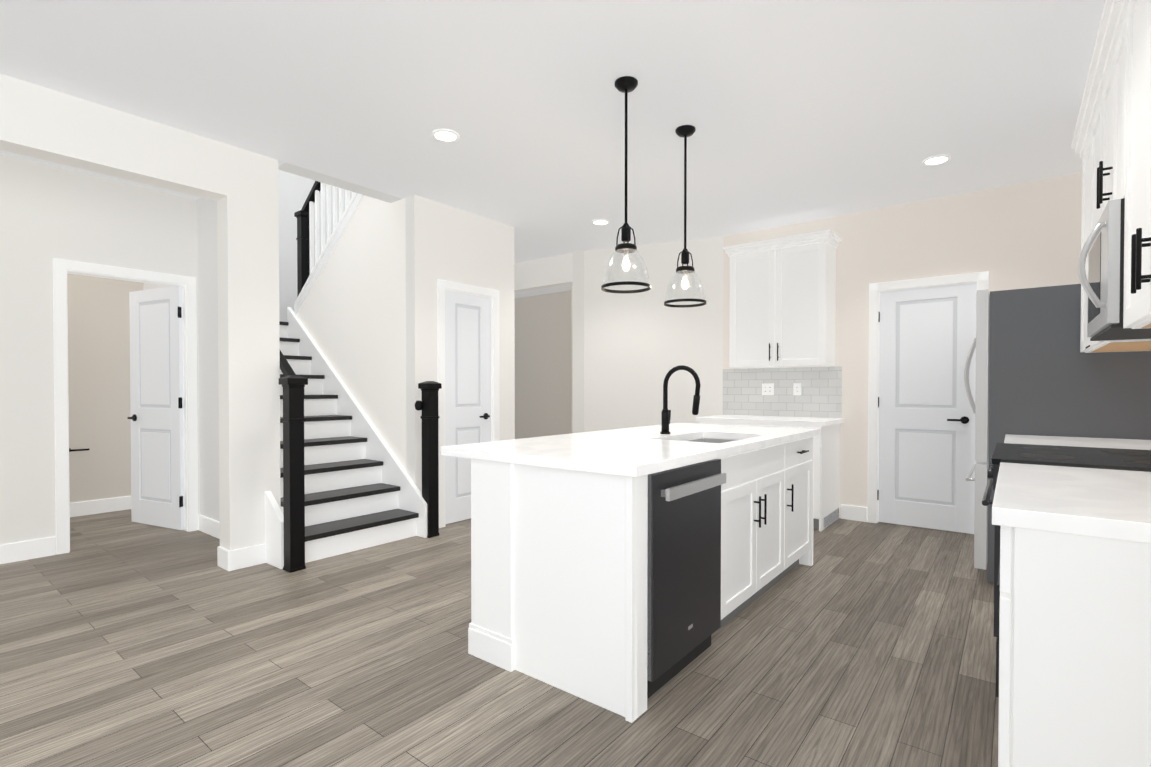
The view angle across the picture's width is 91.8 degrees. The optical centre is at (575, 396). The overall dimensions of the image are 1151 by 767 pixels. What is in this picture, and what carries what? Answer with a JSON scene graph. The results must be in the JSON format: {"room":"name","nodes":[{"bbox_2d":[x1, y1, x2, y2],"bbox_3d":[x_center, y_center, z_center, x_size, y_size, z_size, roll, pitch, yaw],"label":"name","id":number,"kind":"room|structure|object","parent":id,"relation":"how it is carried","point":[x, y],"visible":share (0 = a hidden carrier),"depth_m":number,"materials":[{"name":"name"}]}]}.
{"room":"kitchen","nodes":[
{"label":"kitchen","id":0,"kind":"room"},
{"bbox_2d":[0,154,199,554],"bbox_3d":[-3.953,-0.246,3.759,0.120,2.760,2.420,1,1,38],"label":"wall","id":1,"kind":"structure","parent":0,"point":[48,213],"depth_m":4.04,"materials":[{"name":"white paint"}]},
{"bbox_2d":[69,448,89,451],"bbox_3d":[-4.604,0.497,5.156,0.078,0.043,0.162,1,1,38],"label":"toilet paper holder","id":2,"kind":"object","parent":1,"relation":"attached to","point":[70,450],"visible":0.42,"depth_m":5.14,"materials":[{"name":"black metal"}]},
{"bbox_2d":[53,258,197,554],"bbox_3d":[-3.479,0.072,4.351,0.138,2.110,0.880,1,1,38],"label":"door frame","id":3,"kind":"structure","parent":1,"relation":"attached to","point":[61,268],"depth_m":4.15,"materials":[{"name":"white wood"}]},
{"bbox_2d":[127,286,184,529],"bbox_3d":[-3.595,0.099,4.758,0.724,2.023,0.238,1,1,38],"label":"room door","id":4,"kind":"structure","parent":1,"relation":"in","point":[157,406],"depth_m":4.75,"materials":[{"name":"white wood"}]},
{"bbox_2d":[0,496,866,570],"bbox_3d":[-1.375,1.072,3.511,7.760,0.130,10.150,1,1,38],"label":"baseboard","id":5,"kind":"structure","parent":1,"relation":"attached to","point":[232,560],"depth_m":3.92,"materials":[{"name":"white"}]},
{"bbox_2d":[0,74,400,550],"bbox_3d":[-3.338,-1.649,2.347,0.170,5.600,5.945,1,1,38],"label":"wall","id":6,"kind":"structure","parent":0,"point":[240,186],"depth_m":3.65,"materials":[{"name":"white paint"}]},
{"bbox_2d":[143,170,278,521],"bbox_3d":[-3.292,-1.679,4.825,2.820,5.600,0.100,1,1,38],"label":"wall","id":7,"kind":"structure","parent":0,"point":[206,208],"depth_m":4.54,"materials":[{"name":"white paint"}]},
{"bbox_2d":[279,170,338,321],"bbox_3d":[-3.708,-1.699,6.481,0.120,5.600,1.950,1,1,38],"label":"wall","id":8,"kind":"structure","parent":0,"point":[294,190],"depth_m":6.73,"materials":[{"name":"white paint"}]},
{"bbox_2d":[343,189,351,210],"bbox_3d":[-1.919,-1.698,6.404,3.030,5.600,0.120,1,1,38],"label":"wall","id":9,"kind":"structure","parent":0,"point":[343,189],"depth_m":7.13,"materials":[{"name":"white paint"}]},
{"bbox_2d":[297,195,405,470],"bbox_3d":[-2.118,-0.450,5.259,1.910,3.133,0.120,1,1,38],"label":"wall","id":10,"kind":"structure","parent":0,"point":[351,315],"depth_m":4.94,"materials":[{"name":"white paint"}]},
{"bbox_2d":[405,195,514,492],"bbox_3d":[-1.000,-1.681,5.024,0.120,5.600,1.155,1,1,38],"label":"wall","id":11,"kind":"structure","parent":0,"point":[448,243],"depth_m":4.74,"materials":[{"name":"white paint"}]},
{"bbox_2d":[445,290,490,523],"bbox_3d":[-0.979,0.095,5.024,0.163,2.023,0.563,1,1,38],"label":"closet door","id":12,"kind":"structure","parent":11,"relation":"in","point":[467,368],"depth_m":4.99,"materials":[{"name":"white painted wood"},{"name":"matte black metal handle"}]},
{"bbox_2d":[437,279,499,527],"bbox_3d":[-0.991,0.064,5.042,0.138,2.110,0.710,1,1,38],"label":"door frame","id":13,"kind":"structure","parent":11,"relation":"attached to","point":[442,285],"depth_m":4.78,"materials":[{"name":"white wood"}]},
{"bbox_2d":[0,509,998,766],"bbox_3d":[-0.894,1.182,3.930,9.600,0.100,11.400,1,1,38],"label":"floor","id":14,"kind":"structure","parent":0,"point":[124,641],"depth_m":2.35,"materials":[{"name":"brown wood"}]},
{"bbox_2d":[265,181,441,572],"bbox_3d":[-2.437,-0.936,5.379,3.248,4.101,2.144,1,1,38],"label":"staircase","id":15,"kind":"structure","parent":14,"relation":"on","point":[347,484],"depth_m":4.48,"materials":[{"name":"white wood"}]},
{"bbox_2d":[461,431,820,722],"bbox_3d":[0.579,0.704,3.110,0.893,0.876,2.290,1,1,38],"label":"kitchen island","id":16,"kind":"object","parent":14,"relation":"on","point":[559,542],"depth_m":2.28,"materials":[{"name":"white wood"}]},
{"bbox_2d":[441,423,820,474],"bbox_3d":[0.516,0.246,3.173,1.060,0.040,2.340,1,1,38],"label":"island countertop","id":17,"kind":"structure","parent":16,"relation":"on","point":[634,449],"depth_m":2.58,"materials":[{"name":"white stone"}]},
{"bbox_2d":[660,365,699,433],"bbox_3d":[0.618,0.023,3.256,0.253,0.402,0.091,1,1,38],"label":"faucet","id":18,"kind":"object","parent":17,"relation":"on","point":[665,416],"visible":1,"depth_m":3.28,"materials":[{"name":"black metal"}]},
{"bbox_2d":[687,438,734,442],"bbox_3d":[0.756,0.410,3.132,0.402,0.283,0.672,1,1,38],"label":"sink","id":19,"kind":"object","parent":17,"relation":"in","point":[709,440],"visible":0.1,"depth_m":3.46,"materials":[{"name":"silver metal"}]},
{"bbox_2d":[647,459,725,698],"bbox_3d":[0.248,0.710,2.454,0.652,0.856,0.604,1,1,38],"label":"dishwasher","id":20,"kind":"object","parent":16,"relation":"in","point":[684,573],"visible":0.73,"depth_m":2.22,"materials":[{"name":"black metal"}]},
{"bbox_2d":[696,415,843,530],"bbox_3d":[1.781,0.660,5.172,1.155,0.915,0.664,1,1,38],"label":"base cabinet","id":21,"kind":"object","parent":14,"relation":"on","point":[826,476],"visible":0.27,"depth_m":4.82,"materials":[{"name":"white"}]},
{"bbox_2d":[964,284,1150,582],"bbox_3d":[2.994,0.247,3.528,0.882,1.780,0.910,1,1,38],"label":"refrigerator","id":22,"kind":"object","parent":14,"relation":"on","point":[1038,373],"visible":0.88,"depth_m":3.20,"materials":[{"name":"grey metal"}]},
{"bbox_2d":[982,443,1150,696],"bbox_3d":[2.020,0.681,2.146,0.721,0.945,0.761,1,1,38],"label":"range","id":23,"kind":"object","parent":14,"relation":"on","point":[1108,458],"visible":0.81,"depth_m":2.05,"materials":[{"name":"black metal"}]},
{"bbox_2d":[992,462,1150,766],"bbox_3d":[1.502,0.705,1.437,0.672,0.915,0.980,1,1,38],"label":"base cabinet","id":24,"kind":"object","parent":14,"relation":"on","point":[1074,579],"visible":1,"depth_m":1.19,"materials":[{"name":"white wood"}]},
{"bbox_2d":[1004,434,1150,449],"bbox_3d":[2.531,0.689,2.765,0.694,0.915,0.830,1,1,38],"label":"base cabinet","id":25,"kind":"object","parent":14,"relation":"on","point":[1138,444],"depth_m":2.83,"materials":[{"name":"white"}]},
{"bbox_2d":[514,251,583,438],"bbox_3d":[-1.146,-0.290,7.429,3.260,2.760,0.120,1,1,38],"label":"wall","id":26,"kind":"structure","parent":0,"point":[549,364],"depth_m":6.66,"materials":[{"name":"white paint"}]},
{"bbox_2d":[0,0,1105,297],"bbox_3d":[-0.894,-3.098,3.878,9.600,2.940,11.400,1,1,38],"label":"ceiling","id":27,"kind":"structure","parent":0,"point":[798,110],"depth_m":2.98,"materials":[{"name":"white paint"}]},
{"bbox_2d":[432,129,459,141],"bbox_3d":[-0.808,-1.618,3.472,0.170,0.008,0.170,1,1,38],"label":"recessed light","id":28,"kind":"object","parent":27,"relation":"in","point":[444,135],"visible":1,"depth_m":3.47,"materials":[{"name":"white plastic"}]},
{"bbox_2d":[592,219,609,224],"bbox_3d":[0.237,-1.639,5.271,0.170,0.008,0.170,1,1,38],"label":"recessed light","id":29,"kind":"object","parent":27,"relation":"in","point":[600,222],"visible":1,"depth_m":5.27,"materials":[{"name":"white"}]},
{"bbox_2d":[601,76,650,292],"bbox_3d":[0.261,-1.083,2.880,0.255,1.062,0.255,1,1,38],"label":"pendant light","id":30,"kind":"object","parent":27,"relation":"hanging from","point":[626,85],"visible":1,"depth_m":2.87,"materials":[{"name":"black metal"}]},
{"bbox_2d":[664,125,705,307],"bbox_3d":[0.669,-1.090,3.399,0.255,1.062,0.255,1,1,38],"label":"pendant light","id":31,"kind":"object","parent":27,"relation":"hanging from","point":[684,131],"visible":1,"depth_m":3.39,"materials":[{"name":"clear glass"}]},
{"bbox_2d":[922,155,950,165],"bbox_3d":[2.487,-1.622,3.846,0.170,0.008,0.170,1,1,38],"label":"recessed light","id":32,"kind":"object","parent":27,"relation":"in","point":[936,160],"visible":1,"depth_m":3.85,"materials":[{"name":"white"}]},
{"bbox_2d":[584,236,723,431],"bbox_3d":[0.860,-0.274,6.126,1.598,2.760,0.120,0,1,22],"label":"wall","id":33,"kind":"structure","parent":0,"point":[638,346],"depth_m":6.07,"materials":[{"name":"white paint"}]},
{"bbox_2d":[723,173,1081,521],"bbox_3d":[2.751,-0.260,4.902,3.010,2.760,0.120,1,1,38],"label":"wall","id":34,"kind":"structure","parent":0,"point":[1021,236],"depth_m":4.71,"materials":[{"name":"white paint"}]},
{"bbox_2d":[723,230,840,368],"bbox_3d":[1.916,-0.851,5.221,0.965,1.155,0.392,1,1,38],"label":"upper cabinet","id":35,"kind":"object","parent":34,"relation":"attached to","point":[782,302],"visible":1,"depth_m":5.06,"materials":[{"name":"white wood"}]},
{"bbox_2d":[723,366,841,417],"bbox_3d":[1.976,-0.038,5.432,1.140,0.471,0.008,1,1,38],"label":"tile backsplash","id":36,"kind":"structure","parent":34,"relation":"attached to","point":[820,396],"depth_m":5.39,"materials":[{"name":"white tile"}]},
{"bbox_2d":[762,383,773,394],"bbox_3d":[1.892,-0.067,5.487,0.115,0.114,0.007,1,1,38],"label":"electrical outlet plate","id":37,"kind":"object","parent":36,"relation":"attached to","point":[767,388],"visible":1,"depth_m":5.48,"materials":[{"name":"white plastic"}]},
{"bbox_2d":[793,383,800,394],"bbox_3d":[2.112,-0.065,5.314,0.070,0.114,0.007,1,1,38],"label":"electrical outlet plate","id":38,"kind":"object","parent":36,"relation":"attached to","point":[796,388],"visible":1,"depth_m":5.31,"materials":[{"name":"white plastic"}]},
{"bbox_2d":[877,283,976,533],"bbox_3d":[2.947,0.099,4.714,0.703,2.023,0.163,1,1,38],"label":"pantry door","id":39,"kind":"structure","parent":34,"relation":"in","point":[927,429],"depth_m":4.69,"materials":[{"name":"white wood"}]},
{"bbox_2d":[868,271,988,522],"bbox_3d":[2.966,0.067,4.727,0.850,2.110,0.138,1,1,38],"label":"door frame","id":40,"kind":"structure","parent":34,"relation":"attached to","point":[981,278],"depth_m":4.90,"materials":[{"name":"white wood"}]},
{"bbox_3d":[1.303,-0.207,0.527,0.120,2.760,8.790,1,1,38],"label":"wall","id":41,"kind":"structure","parent":0,"visible":0},
{"bbox_2d":[1088,0,1126,214],"bbox_3d":[2.163,-1.025,2.032,0.394,0.710,0.665,1,1,38],"label":"upper cabinet","id":42,"kind":"object","parent":41,"relation":"attached to","point":[1107,73],"visible":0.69,"depth_m":2.08,"materials":[{"name":"white wood"}]},
{"bbox_2d":[1078,198,1150,340],"bbox_3d":[2.137,-0.450,2.059,0.458,0.432,0.661,1,1,38],"label":"microwave","id":43,"kind":"object","parent":42,"relation":"attached to","point":[1103,284],"visible":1,"depth_m":1.96,"materials":[{"name":"silver metal"}]},
{"bbox_2d":[1071,77,1150,352],"bbox_3d":[2.638,-0.810,2.640,0.394,1.155,0.866,1,1,38],"label":"upper cabinet","id":44,"kind":"object","parent":41,"relation":"attached to","point":[1086,143],"visible":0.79,"depth_m":2.71,"materials":[{"name":"white wood"}]},
{"bbox_2d":[1114,0,1150,328],"bbox_3d":[1.640,-0.795,1.369,0.394,1.155,1.021,1,1,38],"label":"upper cabinet","id":45,"kind":"object","parent":41,"relation":"attached to","point":[1137,271],"visible":1,"depth_m":1.70,"materials":[{"name":"white wood"}]}
]}

